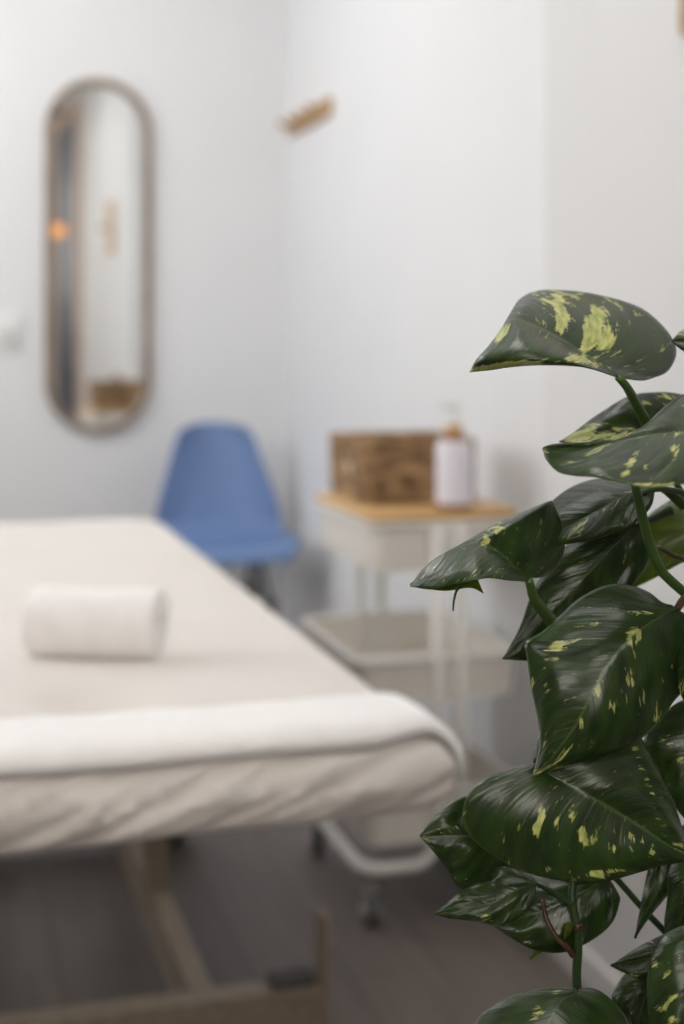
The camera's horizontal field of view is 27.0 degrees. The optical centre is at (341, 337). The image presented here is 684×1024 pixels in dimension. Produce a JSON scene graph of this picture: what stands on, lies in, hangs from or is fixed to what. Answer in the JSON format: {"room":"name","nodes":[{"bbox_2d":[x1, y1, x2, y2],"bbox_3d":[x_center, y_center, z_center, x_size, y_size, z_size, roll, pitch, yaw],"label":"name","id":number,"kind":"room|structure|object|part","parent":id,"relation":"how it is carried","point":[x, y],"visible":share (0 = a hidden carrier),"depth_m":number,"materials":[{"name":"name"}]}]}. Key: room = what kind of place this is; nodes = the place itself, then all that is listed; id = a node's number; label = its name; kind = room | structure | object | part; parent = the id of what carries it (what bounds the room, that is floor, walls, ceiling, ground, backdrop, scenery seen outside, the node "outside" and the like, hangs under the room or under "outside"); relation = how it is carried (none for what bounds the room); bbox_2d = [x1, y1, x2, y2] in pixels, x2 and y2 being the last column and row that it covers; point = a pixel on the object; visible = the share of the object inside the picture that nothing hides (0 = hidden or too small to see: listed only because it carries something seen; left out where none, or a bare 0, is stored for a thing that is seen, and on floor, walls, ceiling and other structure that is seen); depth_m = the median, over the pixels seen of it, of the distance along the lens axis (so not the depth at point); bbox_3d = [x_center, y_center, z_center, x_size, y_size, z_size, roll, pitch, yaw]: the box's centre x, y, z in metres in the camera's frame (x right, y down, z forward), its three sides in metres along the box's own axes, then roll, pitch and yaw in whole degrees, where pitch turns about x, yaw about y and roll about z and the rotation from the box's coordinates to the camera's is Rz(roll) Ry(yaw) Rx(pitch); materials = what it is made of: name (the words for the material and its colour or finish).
{"room":"massage room","nodes":[
{"label":"massage room","id":0,"kind":"room"},
{"bbox_2d":[0,0,284,620],"bbox_3d":[-1.520,-0.175,4.551,2.970,2.550,0.100,0,0,-16],"label":"wall","id":1,"kind":"structure","parent":0,"point":[208,76],"depth_m":4.77,"materials":[{"name":"white paint"}]},
{"bbox_2d":[0,312,22,348],"bbox_3d":[-1.082,-0.023,4.620,0.086,0.120,0.014,0,0,-16],"label":"light switch","id":2,"kind":"object","parent":1,"relation":"attached to","point":[11,324],"visible":1,"depth_m":4.62,"materials":[{"name":"white plastic"}]},
{"bbox_2d":[0,332,17,344],"bbox_3d":[-1.081,0.002,4.618,0.058,0.042,0.007,0,0,-16],"label":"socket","id":3,"kind":"object","parent":2,"relation":"attached to","point":[6,338],"depth_m":4.61,"materials":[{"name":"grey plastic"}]},
{"bbox_2d":[45,78,151,432],"bbox_3d":[-0.803,-0.271,4.693,0.348,1.172,0.029,0,0,-16],"label":"wall mirror","id":4,"kind":"object","parent":1,"relation":"attached to","point":[98,132],"visible":1,"depth_m":4.69,"materials":[{"name":"clear mirror"}]},
{"bbox_2d":[0,819,584,1023],"bbox_3d":[-0.621,1.140,1.480,2.970,0.080,6.500,0,0,-16],"label":"floor","id":5,"kind":"structure","parent":0,"point":[73,931],"depth_m":2.64,"materials":[{"name":"grey laminate"}]},
{"bbox_2d":[154,422,300,616],"bbox_3d":[-0.362,0.689,4.434,0.428,0.828,0.489,0,0,-16],"label":"shell chair","id":6,"kind":"object","parent":5,"relation":"on","point":[217,495],"visible":0.82,"depth_m":4.59,"materials":[{"name":"blue plastic"}]},
{"bbox_3d":[-0.182,0.950,4.302,0.117,0.305,0.030,0,0,34],"label":"leg","id":7,"kind":"part","parent":6,"relation":"part of","materials":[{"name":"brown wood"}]},
{"bbox_2d":[0,518,455,1023],"bbox_3d":[-0.481,0.759,2.338,0.766,0.681,1.961,0,0,-16],"label":"massage table","id":8,"kind":"object","parent":5,"relation":"on","point":[223,645],"visible":0.77,"depth_m":1.80,"materials":[{"name":"beige fabric"}]},
{"bbox_2d":[22,586,169,658],"bbox_3d":[-0.325,0.375,1.881,0.177,0.090,0.099,0,0,7],"label":"rolled towel","id":9,"kind":"object","parent":8,"relation":"on","point":[81,622],"visible":1,"depth_m":1.84,"materials":[{"name":"white fabric"}]},
{"bbox_3d":[-0.326,0.743,2.493,0.040,0.440,0.040,0,0,-16],"label":"leg","id":10,"kind":"part","parent":8,"relation":"part of","materials":[{"name":"brown wood"}]},
{"bbox_3d":[-0.483,0.466,2.338,0.702,0.095,1.961,0,0,-16],"label":"mattress","id":11,"kind":"part","parent":8,"relation":"part of","materials":[{"name":"beige fabric"}]},
{"bbox_2d":[0,692,463,779],"bbox_3d":[-0.212,0.438,1.490,0.685,0.071,0.152,0,0,-16],"label":"blanket","id":12,"kind":"object","parent":8,"relation":"on","point":[54,745],"visible":0.99,"depth_m":1.48,"materials":[{"name":"white fabric"}]},
{"bbox_3d":[-0.029,0.965,2.131,0.015,0.210,0.032,0,0,-16],"label":"post","id":13,"kind":"part","parent":8,"relation":"part of","materials":[{"name":"brown wood"}]},
{"bbox_2d":[300,491,515,926],"bbox_3d":[0.138,0.715,2.885,0.364,0.771,0.450,0,0,-16],"label":"trolley","id":14,"kind":"object","parent":5,"relation":"on","point":[435,655],"visible":0.45,"depth_m":2.69,"materials":[{"name":"white metal"}]},
{"bbox_3d":[0.049,0.677,2.859,0.166,0.644,0.450,0,0,-16],"label":"frame","id":15,"kind":"part","parent":14,"relation":"part of","materials":[{"name":"white metal"}]},
{"bbox_2d":[329,430,475,504],"bbox_3d":[0.121,0.264,2.936,0.246,0.130,0.249,0,0,-16],"label":"wicker basket","id":16,"kind":"object","parent":14,"relation":"on","point":[370,467],"visible":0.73,"depth_m":2.83,"materials":[{"name":"wicker"}]},
{"bbox_2d":[300,609,513,700],"bbox_3d":[0.127,0.638,2.882,0.341,0.086,0.447,0,0,-16],"label":"tray","id":17,"kind":"object","parent":14,"relation":"on","point":[388,651],"depth_m":2.75,"materials":[{"name":"white metal"}]},
{"bbox_2d":[316,501,506,571],"bbox_3d":[0.141,0.392,2.886,0.311,0.096,0.417,0,0,-16],"label":"tray","id":18,"kind":"object","parent":14,"relation":"on","point":[386,537],"depth_m":2.69,"materials":[{"name":"white metal"}]},
{"bbox_3d":[0.141,0.338,2.886,0.306,0.017,0.412,0,0,-16],"label":"lid","id":19,"kind":"part","parent":14,"relation":"part of","materials":[{"name":"brown wood"}]},
{"bbox_3d":[0.223,0.677,2.910,0.188,0.644,0.450,0,0,-16],"label":"frame","id":20,"kind":"part","parent":14,"relation":"part of","materials":[{"name":"white metal"}]},
{"bbox_2d":[345,726,507,845],"bbox_3d":[0.136,0.899,2.884,0.323,0.102,0.429,0,0,-16],"label":"tray","id":21,"kind":"object","parent":14,"relation":"on","point":[398,828],"depth_m":2.68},
{"bbox_2d":[436,402,471,510],"bbox_3d":[0.215,0.226,2.739,0.072,0.205,0.070,0,0,-16],"label":"pump bottle","id":22,"kind":"object","parent":14,"relation":"on","point":[453,450],"visible":1,"depth_m":2.71,"materials":[{"name":"white plastic"}]},
{"bbox_2d":[409,290,683,1023],"bbox_3d":[0.173,0.535,0.835,0.290,1.130,0.274,0,0,-16],"label":"pothos plant","id":23,"kind":"object","parent":5,"relation":"on","point":[597,803],"visible":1,"depth_m":0.78,"materials":[{"name":"green plant"}]},
{"bbox_3d":[0.064,0.144,0.790,0.006,0.015,0.002,0,0,0],"label":"stem","id":24,"kind":"part","parent":23,"relation":"part of","materials":[{"name":"green plant"}]},
{"bbox_3d":[0.122,0.337,0.808,0.020,0.031,0.008,0,0,18],"label":"stem","id":25,"kind":"part","parent":23,"relation":"part of","materials":[{"name":"brown plant"}]},
{"bbox_3d":[0.145,0.413,0.826,0.009,0.217,0.046,0,0,39],"label":"stem","id":26,"kind":"part","parent":23,"relation":"part of","materials":[{"name":"green plant"}]},
{"bbox_3d":[0.182,0.416,0.840,0.067,0.222,0.014,0,0,-16],"label":"stem","id":27,"kind":"part","parent":23,"relation":"part of","materials":[{"name":"green plant"}]},
{"bbox_3d":[0.190,0.299,0.813,0.081,0.444,0.052,0,0,-16],"label":"stem","id":28,"kind":"part","parent":23,"relation":"part of","materials":[{"name":"green plant"}]},
{"bbox_3d":[0.196,0.169,0.819,0.068,0.171,0.007,0,0,-37],"label":"stem","id":29,"kind":"part","parent":23,"relation":"part of","materials":[{"name":"green plant"}]},
{"bbox_3d":[0.202,0.178,0.836,0.037,0.116,0.010,0,0,-8],"label":"stem","id":30,"kind":"part","parent":23,"relation":"part of","materials":[{"name":"brown plant"}]},
{"bbox_2d":[285,0,544,769],"bbox_3d":[0.193,-0.175,3.771,0.120,2.550,2.360,0,0,-16],"label":"wall","id":31,"kind":"structure","parent":0,"point":[415,209],"depth_m":3.57,"materials":[{"name":"white paint"}]},
{"bbox_2d":[277,97,331,136],"bbox_3d":[-0.130,-0.704,4.535,0.070,0.055,0.485,0,0,-16],"label":"hook rail","id":32,"kind":"object","parent":31,"relation":"attached to","point":[313,114],"visible":1,"depth_m":4.47,"materials":[{"name":"brown wood"}]},
{"bbox_2d":[545,0,683,979],"bbox_3d":[1.030,-0.175,0.734,0.220,2.550,3.940,0,0,-16],"label":"wall","id":33,"kind":"structure","parent":0,"point":[614,69],"depth_m":2.34,"materials":[{"name":"white paint"}]},
{"bbox_2d":[525,872,618,998],"bbox_3d":[0.319,1.073,2.928,0.112,0.055,4.050,0,0,-16],"label":"baseboard","id":34,"kind":"structure","parent":33,"relation":"attached to","point":[594,974],"depth_m":2.38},
{"bbox_2d":[679,0,683,35],"bbox_3d":[0.505,-0.591,2.011,0.070,0.290,0.170,0,0,-16],"label":"hook rail","id":35,"kind":"object","parent":33,"relation":"attached to","point":[681,2],"visible":1,"depth_m":2.09,"materials":[{"name":"brown wood"}]}
]}

